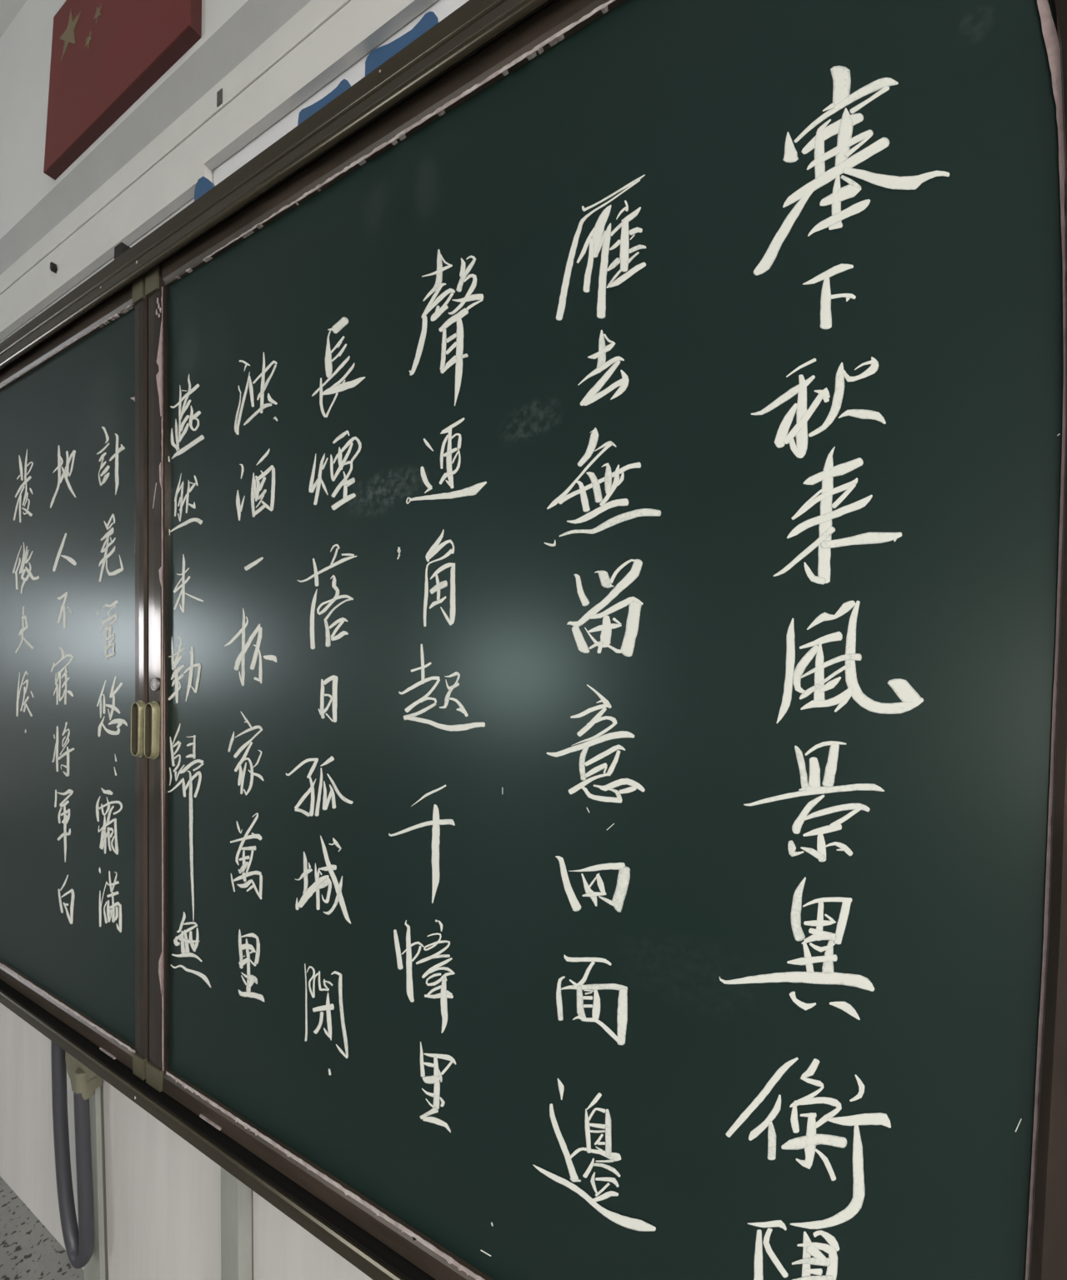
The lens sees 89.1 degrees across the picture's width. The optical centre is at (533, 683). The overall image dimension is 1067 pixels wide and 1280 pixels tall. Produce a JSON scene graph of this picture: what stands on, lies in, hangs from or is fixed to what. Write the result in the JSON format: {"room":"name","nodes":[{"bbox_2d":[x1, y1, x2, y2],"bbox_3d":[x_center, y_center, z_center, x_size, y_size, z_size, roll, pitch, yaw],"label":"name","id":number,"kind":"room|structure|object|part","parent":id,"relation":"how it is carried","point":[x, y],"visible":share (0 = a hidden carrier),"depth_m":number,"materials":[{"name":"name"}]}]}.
{"room":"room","nodes":[
{"label":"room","id":0,"kind":"room"},
{"bbox_2d":[0,1176,84,1279],"bbox_3d":[-2.436,1.137,-1.484,9.200,0.100,6.150,1,0,29],"label":"floor","id":1,"kind":"structure","parent":0,"point":[28,1251],"depth_m":1.06,"materials":[{"name":"stone"}]},
{"bbox_2d":[0,0,248,239],"bbox_3d":[-0.971,-1.268,1.107,9.200,0.610,0.048,1,0,29],"label":"wall","id":2,"kind":"structure","parent":0,"point":[26,44],"depth_m":1.12,"materials":[{"name":"paint"}]},
{"bbox_2d":[0,0,26,38],"bbox_3d":[-0.990,-1.496,1.068,9.200,0.155,0.042,1,0,29],"label":"trim","id":3,"kind":"structure","parent":2,"relation":"attached to","point":[9,9],"depth_m":1.15,"materials":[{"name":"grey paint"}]},
{"bbox_2d":[43,0,201,179],"bbox_3d":[-0.719,-1.117,0.929,0.492,0.278,0.019,1,0,29],"label":"flag","id":4,"kind":"object","parent":2,"relation":"attached to","point":[106,55],"visible":1,"depth_m":0.93,"materials":[{"name":"red"}]},
{"bbox_2d":[0,0,310,274],"bbox_3d":[-0.976,-0.944,1.105,9.200,0.051,0.044,1,0,29],"label":"trim","id":5,"kind":"structure","parent":2,"relation":"attached to","point":[256,21],"depth_m":0.90,"materials":[{"name":"white paint"}]},
{"bbox_3d":[-0.941,-0.233,1.187,9.200,2.680,0.146,1,0,29],"label":"wall","id":6,"kind":"structure","parent":0,"visible":0},
{"bbox_2d":[0,274,149,1080],"bbox_3d":[-1.067,-0.023,1.105,1.092,1.260,0.028,1,0,29],"label":"board","id":7,"kind":"object","parent":6,"relation":"attached to","point":[74,765],"visible":1,"depth_m":0.97,"materials":[{"name":"green ceramic"}]},
{"bbox_3d":[-1.077,0.592,1.111,1.034,0.030,0.018,1,0,29],"label":"sash rail","id":8,"kind":"part","parent":7,"relation":"part of","materials":[{"name":"brown paint"}]},
{"bbox_3d":[-1.074,-0.636,1.119,1.002,0.034,0.018,1,0,29],"label":"sash rail","id":9,"kind":"part","parent":7,"relation":"part of","materials":[{"name":"brown paint"}]},
{"bbox_3d":[-0.615,0.071,0.848,0.027,0.088,0.002,1,0,29],"label":"pull handle","id":10,"kind":"part","parent":7,"relation":"part of","materials":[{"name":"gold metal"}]},
{"bbox_2d":[50,1040,102,1269],"bbox_3d":[-0.830,0.834,0.986,0.140,0.400,0.036,1,0,29],"label":"hose","id":11,"kind":"object","parent":6,"relation":"hanging from","point":[78,1239],"visible":0.92,"depth_m":0.97,"materials":[{"name":"grey rubber"}]},
{"bbox_2d":[75,1067,94,1099],"bbox_3d":[-0.802,0.713,0.969,0.028,0.048,0.028,1,0,29],"label":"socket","id":12,"kind":"object","parent":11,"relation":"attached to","point":[84,1086],"depth_m":0.96,"materials":[{"name":"beige plastic"}]},
{"bbox_2d":[83,1086,105,1279],"bbox_3d":[-0.801,0.849,0.991,0.084,0.520,0.012,1,0,29],"label":"trim","id":13,"kind":"structure","parent":6,"relation":"attached to","point":[94,1269],"depth_m":0.98,"materials":[{"name":"grey metal"}]},
{"bbox_2d":[100,1080,108,1279],"bbox_3d":[-0.781,0.850,0.984,0.045,0.520,0.004,1,0,29],"label":"trim","id":14,"kind":"structure","parent":6,"relation":"attached to","point":[102,1086],"depth_m":0.98,"materials":[{"name":"grey"}]},
{"bbox_2d":[0,1002,372,1279],"bbox_3d":[-0.212,0.857,0.682,4.230,0.520,0.018,1,0,29],"label":"wall","id":15,"kind":"structure","parent":6,"relation":"attached to","point":[163,1193],"depth_m":0.93,"materials":[{"name":"grey paint"}]},
{"bbox_3d":[-1.007,0.847,1.119,0.488,0.520,0.014,1,0,29],"label":"wall panel","id":16,"kind":"part","parent":15,"relation":"part of","materials":[{"name":"white paint"}]},
{"bbox_3d":[-0.599,0.852,0.893,0.435,0.520,0.014,1,0,29],"label":"wall panel","id":17,"kind":"part","parent":15,"relation":"part of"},
{"bbox_3d":[-0.206,0.857,0.677,0.450,0.520,0.014,1,0,29],"label":"wall panel","id":18,"kind":"part","parent":15,"relation":"part of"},
{"bbox_2d":[0,0,437,340],"bbox_3d":[-0.232,-0.844,0.696,4.700,0.142,0.037,1,0,29],"label":"cladding","id":19,"kind":"object","parent":6,"relation":"attached to","point":[323,38],"visible":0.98,"depth_m":0.85,"materials":[{"name":"grey"}]},
{"bbox_2d":[0,0,468,343],"bbox_3d":[-0.366,-0.753,0.766,4.400,0.135,0.030,1,0,29],"label":"panel","id":20,"kind":"object","parent":6,"relation":"attached to","point":[439,10],"visible":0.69,"depth_m":0.73,"materials":[{"name":"white"}]},
{"bbox_3d":[-1.393,-0.767,1.346,2.042,0.135,0.008,1,0,29],"label":"panel","id":21,"kind":"part","parent":20,"relation":"part of","materials":[{"name":"white"}]},
{"bbox_3d":[0.533,-0.741,0.281,2.357,0.135,0.008,1,0,29],"label":"panel","id":22,"kind":"part","parent":20,"relation":"part of","materials":[{"name":"white"}]},
{"bbox_2d":[220,1166,252,1279],"bbox_3d":[-0.425,0.854,0.777,0.057,0.520,0.022,1,0,29],"label":"trim","id":23,"kind":"structure","parent":6,"relation":"attached to","point":[236,1197],"depth_m":0.77,"materials":[{"name":"grey metal"}]},
{"bbox_2d":[251,1190,253,1279],"bbox_3d":[-0.402,0.855,0.776,0.018,0.520,0.002,1,0,29],"label":"trim","id":24,"kind":"structure","parent":6,"relation":"attached to","point":[252,1190],"depth_m":0.78,"materials":[{"name":"grey"}]},
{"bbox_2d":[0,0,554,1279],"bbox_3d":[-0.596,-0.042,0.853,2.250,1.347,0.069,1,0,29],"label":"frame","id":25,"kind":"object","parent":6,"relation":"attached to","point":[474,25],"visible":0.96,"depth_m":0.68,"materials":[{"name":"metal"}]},
{"bbox_3d":[-0.605,0.620,0.854,2.250,0.024,0.068,1,0,29],"label":"rail","id":26,"kind":"part","parent":25,"relation":"part of","materials":[{"name":"metal"}]},
{"bbox_3d":[-0.586,-0.660,0.856,2.250,0.056,0.062,1,0,29],"label":"rail","id":27,"kind":"part","parent":25,"relation":"part of","materials":[{"name":"metal"}]},
{"bbox_2d":[144,0,1066,1279],"bbox_3d":[-0.127,-0.010,0.586,1.110,1.260,0.028,1,0,29],"label":"board","id":28,"kind":"object","parent":6,"relation":"attached to","point":[605,712],"visible":1,"depth_m":0.47,"materials":[{"name":"green ceramic"}]},
{"bbox_3d":[-0.580,0.072,0.829,0.027,0.088,0.002,1,0,29],"label":"pull handle","id":29,"kind":"part","parent":28,"relation":"part of","materials":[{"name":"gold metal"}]},
{"bbox_3d":[-0.115,0.605,0.580,0.999,0.030,0.018,1,0,29],"label":"sash rail","id":30,"kind":"part","parent":28,"relation":"part of","materials":[{"name":"brown paint"}]},
{"bbox_3d":[-0.113,-0.623,0.588,1.031,0.034,0.018,1,0,29],"label":"sash rail","id":31,"kind":"part","parent":28,"relation":"part of","materials":[{"name":"brown paint"}]}
]}

